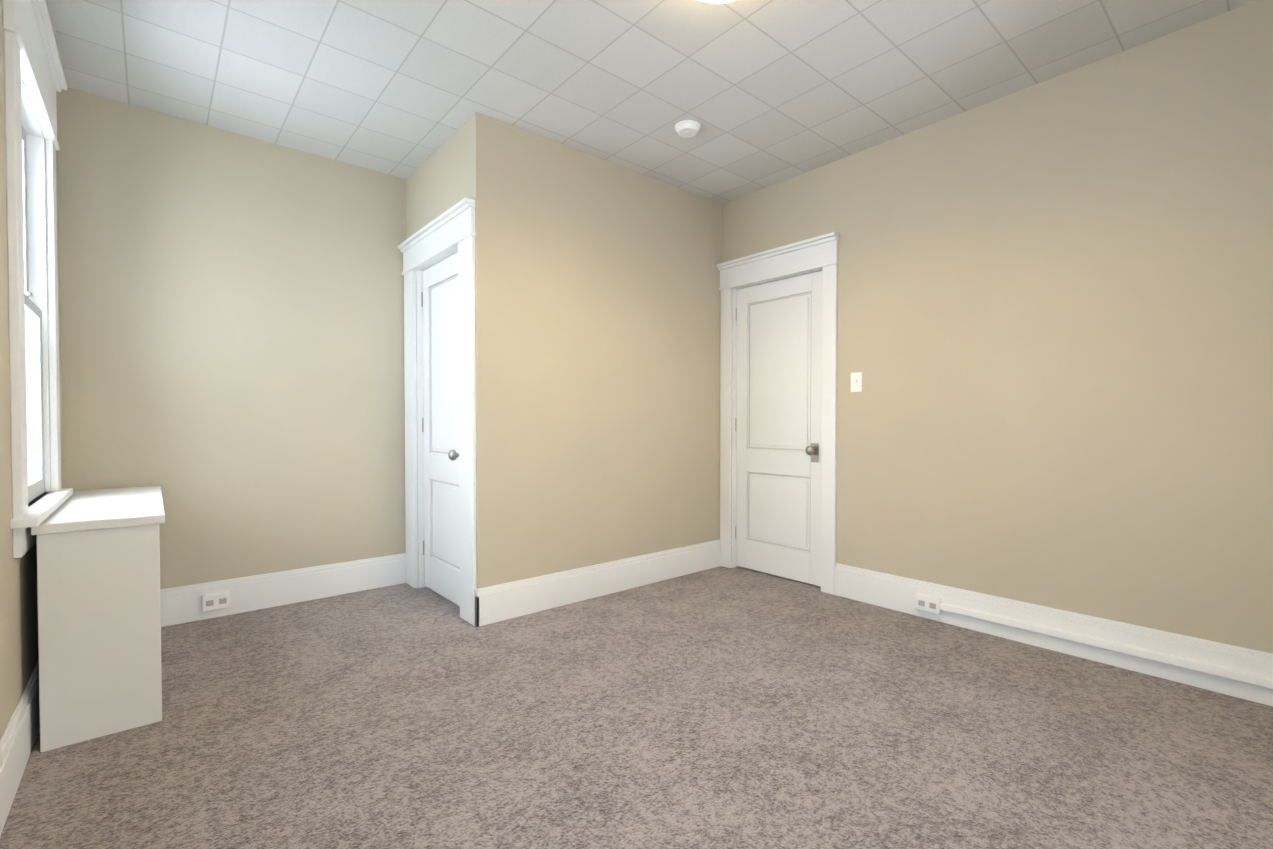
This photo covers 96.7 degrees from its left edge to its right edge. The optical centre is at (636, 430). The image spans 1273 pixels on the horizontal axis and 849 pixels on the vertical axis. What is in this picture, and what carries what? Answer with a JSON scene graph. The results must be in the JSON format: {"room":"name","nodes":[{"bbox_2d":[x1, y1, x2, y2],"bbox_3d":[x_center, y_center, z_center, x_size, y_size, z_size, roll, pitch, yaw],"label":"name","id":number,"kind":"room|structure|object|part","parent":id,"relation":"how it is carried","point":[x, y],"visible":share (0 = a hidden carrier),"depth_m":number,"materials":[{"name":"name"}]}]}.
{"room":"empty bedroom","nodes":[
{"label":"empty bedroom","id":0,"kind":"room"},
{"bbox_2d":[0,0,62,739],"bbox_3d":[-1.102,-0.267,0.701,0.120,2.598,5.229,-1,1,-41],"label":"wall","id":1,"kind":"structure","parent":0,"point":[19,654],"depth_m":1.65,"materials":[{"name":"beige paint"}]},
{"bbox_2d":[0,660,39,835],"bbox_3d":[-1.010,0.937,0.720,0.018,0.190,5.109,-1,1,-41],"label":"baseboard","id":2,"kind":"structure","parent":1,"relation":"attached to","point":[18,738],"depth_m":1.63,"materials":[{"name":"white wood"}]},
{"bbox_2d":[3,0,72,557],"bbox_3d":[-2.182,-0.547,2.004,0.177,1.845,1.010,-1,1,-41],"label":"window","id":3,"kind":"structure","parent":1,"relation":"in","point":[34,79],"depth_m":2.11,"materials":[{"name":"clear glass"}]},
{"bbox_3d":[-2.189,-0.459,1.999,0.077,1.430,0.710,-1,1,-41],"label":"window sash","id":4,"kind":"part","parent":3,"relation":"part of","materials":[{"name":"white wood"}]},
{"bbox_2d":[57,87,405,588],"bbox_3d":[-1.363,-0.318,3.837,3.559,2.598,0.120,-1,1,-41],"label":"wall","id":5,"kind":"structure","parent":0,"point":[232,338],"depth_m":3.05,"materials":[{"name":"beige paint"}]},
{"bbox_2d":[160,553,405,626],"bbox_3d":[-2.074,0.897,3.159,1.571,0.190,0.018,-1,1,-41],"label":"baseboard","id":6,"kind":"structure","parent":5,"relation":"attached to","point":[181,604],"depth_m":3.21,"materials":[{"name":"white wood"}]},
{"bbox_2d":[202,591,229,611],"bbox_3d":[-2.224,0.905,2.996,0.120,0.080,0.036,-1,1,-41],"label":"electrical outlet","id":7,"kind":"object","parent":6,"relation":"attached to","point":[215,601],"visible":1,"depth_m":2.98,"materials":[{"name":"white plastic"}]},
{"bbox_2d":[406,125,461,518],"bbox_3d":[-1.146,-0.310,3.340,0.100,2.598,0.918,-1,1,-41],"label":"wall","id":8,"kind":"structure","parent":0,"point":[435,186],"depth_m":3.27,"materials":[{"name":"beige paint"}]},
{"bbox_2d":[398,197,476,625],"bbox_3d":[-1.128,-0.090,3.280,0.155,2.160,1.030,-1,1,-41],"label":"trim","id":9,"kind":"structure","parent":8,"relation":"attached to","point":[446,234],"depth_m":3.09,"materials":[{"name":"white wood"}]},
{"bbox_2d":[421,252,459,605],"bbox_3d":[-1.140,-0.003,3.282,0.114,1.962,0.658,-1,1,-41],"label":"closet door","id":10,"kind":"structure","parent":8,"relation":"in","point":[439,299],"depth_m":3.33,"materials":[{"name":"white wood"}]},
{"bbox_3d":[-1.108,-0.045,3.300,0.001,1.643,0.454,-1,1,-41],"label":"panel","id":11,"kind":"part","parent":10,"relation":"part of","materials":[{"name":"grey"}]},
{"bbox_2d":[462,112,721,588],"bbox_3d":[-0.137,-0.313,3.520,1.868,2.598,0.120,-1,1,-41],"label":"wall","id":12,"kind":"structure","parent":0,"point":[597,312],"depth_m":3.31,"materials":[{"name":"beige paint"}]},
{"bbox_2d":[474,539,720,626],"bbox_3d":[-0.103,0.891,3.486,1.886,0.190,0.030,-1,1,-41],"label":"baseboard","id":13,"kind":"structure","parent":12,"relation":"attached to","point":[502,602],"depth_m":3.31,"materials":[{"name":"white wood"}]},
{"bbox_2d":[0,566,1272,848],"bbox_3d":[0.290,1.064,1.833,3.679,0.100,5.349,-1,1,-41],"label":"floor","id":14,"kind":"structure","parent":0,"point":[728,708],"depth_m":1.85,"materials":[{"name":"carpet"}]},
{"bbox_2d":[31,486,164,751],"bbox_3d":[-2.129,0.646,2.302,0.319,0.720,1.165,-1,1,-41],"label":"radiator cover","id":15,"kind":"object","parent":14,"relation":"on","point":[99,603],"visible":0.98,"depth_m":1.87,"materials":[{"name":"white painted wood"}]},
{"bbox_2d":[45,0,1256,203],"bbox_3d":[0.290,-1.634,1.789,3.679,0.100,5.349,-1,1,-41],"label":"ceiling","id":16,"kind":"structure","parent":0,"point":[764,93],"depth_m":2.48,"materials":[{"name":"tile"}]},
{"bbox_2d":[675,120,699,137],"bbox_3d":[0.269,-1.585,2.990,0.135,0.038,0.135,-1,1,-41],"label":"smoke detector","id":17,"kind":"object","parent":16,"relation":"attached to","point":[687,128],"visible":1,"depth_m":2.96,"materials":[{"name":"white plastic"}]},
{"bbox_2d":[702,0,733,2],"bbox_3d":[0.284,-1.508,1.865,0.310,0.154,0.310,-1,1,-41],"label":"ceiling light","id":18,"kind":"object","parent":16,"relation":"attached to","point":[717,1],"visible":1,"depth_m":1.95,"materials":[{"name":"white plastic"}]},
{"bbox_2d":[722,0,1272,653],"bbox_3d":[1.643,-0.304,2.967,0.120,2.598,5.109,-1,1,-41],"label":"wall","id":19,"kind":"structure","parent":0,"point":[1056,322],"depth_m":2.52,"materials":[{"name":"beige paint"}]},
{"bbox_2d":[717,232,838,594],"bbox_3d":[0.926,-0.098,3.752,0.155,2.160,0.918,-1,1,-41],"label":"door frame","id":20,"kind":"structure","parent":19,"relation":"attached to","point":[811,255],"depth_m":3.61,"materials":[{"name":"white wood"}]},
{"bbox_2d":[735,271,821,585],"bbox_3d":[0.914,-0.011,3.753,0.114,1.962,0.702,-1,1,-41],"label":"door","id":21,"kind":"structure","parent":19,"relation":"in","point":[779,388],"depth_m":3.75,"materials":[{"name":"white wood"}]},
{"bbox_3d":[0.946,-0.053,3.771,0.001,1.643,0.498,-1,1,-41],"label":"panel","id":22,"kind":"part","parent":21,"relation":"part of","materials":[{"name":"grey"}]},
{"bbox_2d":[851,372,861,391],"bbox_3d":[1.276,-0.281,3.293,0.014,0.114,0.070,-1,1,-41],"label":"light switch","id":23,"kind":"object","parent":19,"relation":"attached to","point":[856,381],"visible":1,"depth_m":3.29,"materials":[{"name":"white plastic"}]},
{"bbox_2d":[916,593,941,614],"bbox_3d":[1.531,0.910,2.970,0.036,0.080,0.120,-1,1,-41],"label":"electrical outlet","id":24,"kind":"object","parent":19,"relation":"attached to","point":[927,603],"visible":0.92,"depth_m":2.96,"materials":[{"name":"white plastic"}]},
{"bbox_2d":[835,563,1272,705],"bbox_3d":[2.223,0.913,2.203,0.018,0.190,3.163,-1,1,-41],"label":"baseboard","id":25,"kind":"structure","parent":19,"relation":"attached to","point":[890,591],"depth_m":2.51,"materials":[{"name":"white wood"}]},
{"bbox_2d":[940,603,1272,688],"bbox_3d":[2.387,0.923,1.975,0.028,0.032,2.504,-1,1,-41],"label":"cable raceway","id":26,"kind":"object","parent":19,"relation":"attached to","point":[1246,677],"visible":1,"depth_m":2.37,"materials":[{"name":"white plastic"}]}
]}

